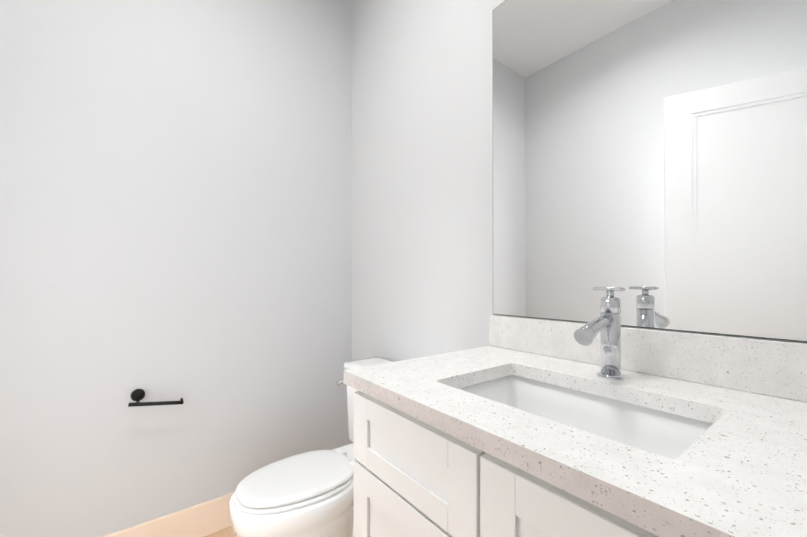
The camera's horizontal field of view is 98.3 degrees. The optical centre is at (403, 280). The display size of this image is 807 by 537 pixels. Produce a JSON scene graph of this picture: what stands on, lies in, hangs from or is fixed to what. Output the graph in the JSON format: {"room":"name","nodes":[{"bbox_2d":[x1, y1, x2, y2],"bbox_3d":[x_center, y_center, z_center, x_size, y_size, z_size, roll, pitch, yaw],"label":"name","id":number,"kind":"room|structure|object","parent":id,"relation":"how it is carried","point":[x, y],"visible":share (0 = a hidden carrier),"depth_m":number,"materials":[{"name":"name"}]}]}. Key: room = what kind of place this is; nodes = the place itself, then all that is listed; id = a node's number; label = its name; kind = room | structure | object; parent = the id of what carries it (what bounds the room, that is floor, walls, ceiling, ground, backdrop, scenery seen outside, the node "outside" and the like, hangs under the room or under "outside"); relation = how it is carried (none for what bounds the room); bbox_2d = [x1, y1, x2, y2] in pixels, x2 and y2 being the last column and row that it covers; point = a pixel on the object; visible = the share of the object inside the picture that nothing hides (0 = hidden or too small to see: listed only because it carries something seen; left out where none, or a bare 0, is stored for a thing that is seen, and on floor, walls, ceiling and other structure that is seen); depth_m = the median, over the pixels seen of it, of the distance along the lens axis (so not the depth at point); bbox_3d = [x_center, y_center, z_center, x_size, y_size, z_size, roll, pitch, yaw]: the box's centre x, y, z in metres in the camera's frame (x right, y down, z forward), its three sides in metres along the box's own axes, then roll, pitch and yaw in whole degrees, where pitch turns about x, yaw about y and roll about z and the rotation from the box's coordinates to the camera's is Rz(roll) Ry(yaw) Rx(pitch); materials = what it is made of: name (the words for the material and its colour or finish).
{"room":"bathroom","nodes":[
{"label":"bathroom","id":0,"kind":"room"},
{"bbox_2d":[0,0,351,536],"bbox_3d":[-1.457,-0.317,1.097,3.074,2.800,0.100,0,0,-37],"label":"wall","id":1,"kind":"structure","parent":0,"point":[175,200],"depth_m":1.41,"materials":[{"name":"white paint"}]},
{"bbox_2d":[128,389,183,406],"bbox_3d":[-0.967,0.458,1.366,0.175,0.076,0.058,0,0,-37],"label":"paper holder","id":2,"kind":"object","parent":1,"relation":"attached to","point":[137,395],"visible":1,"depth_m":1.34,"materials":[{"name":"black metal"}]},
{"bbox_2d":[102,492,233,536],"bbox_3d":[-0.945,1.015,1.408,1.674,0.140,0.016,0,0,-37],"label":"baseboard","id":3,"kind":"structure","parent":1,"relation":"attached to","point":[206,518],"depth_m":1.44,"materials":[{"name":"brown wood"}]},
{"bbox_2d":[205,526,234,536],"bbox_3d":[-0.874,1.104,0.326,3.074,0.050,2.020,0,0,-37],"label":"floor","id":4,"kind":"structure","parent":0,"point":[227,532],"depth_m":1.50,"materials":[{"name":"brown wood"}]},
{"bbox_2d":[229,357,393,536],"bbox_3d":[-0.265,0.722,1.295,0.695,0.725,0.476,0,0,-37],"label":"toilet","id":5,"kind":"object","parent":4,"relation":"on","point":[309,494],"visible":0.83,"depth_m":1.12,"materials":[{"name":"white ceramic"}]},
{"bbox_2d":[343,287,806,536],"bbox_3d":[0.320,0.547,0.673,0.552,1.067,0.800,0,0,-37],"label":"bathroom vanity","id":6,"kind":"object","parent":4,"relation":"on","point":[605,423],"visible":1,"depth_m":0.61,"materials":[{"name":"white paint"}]},
{"bbox_2d":[352,0,806,361],"bbox_3d":[0.302,-0.316,1.234,0.112,2.800,1.820,0,0,-37],"label":"wall","id":7,"kind":"structure","parent":0,"point":[650,156],"depth_m":0.93,"materials":[{"name":"white paint"}]}
]}

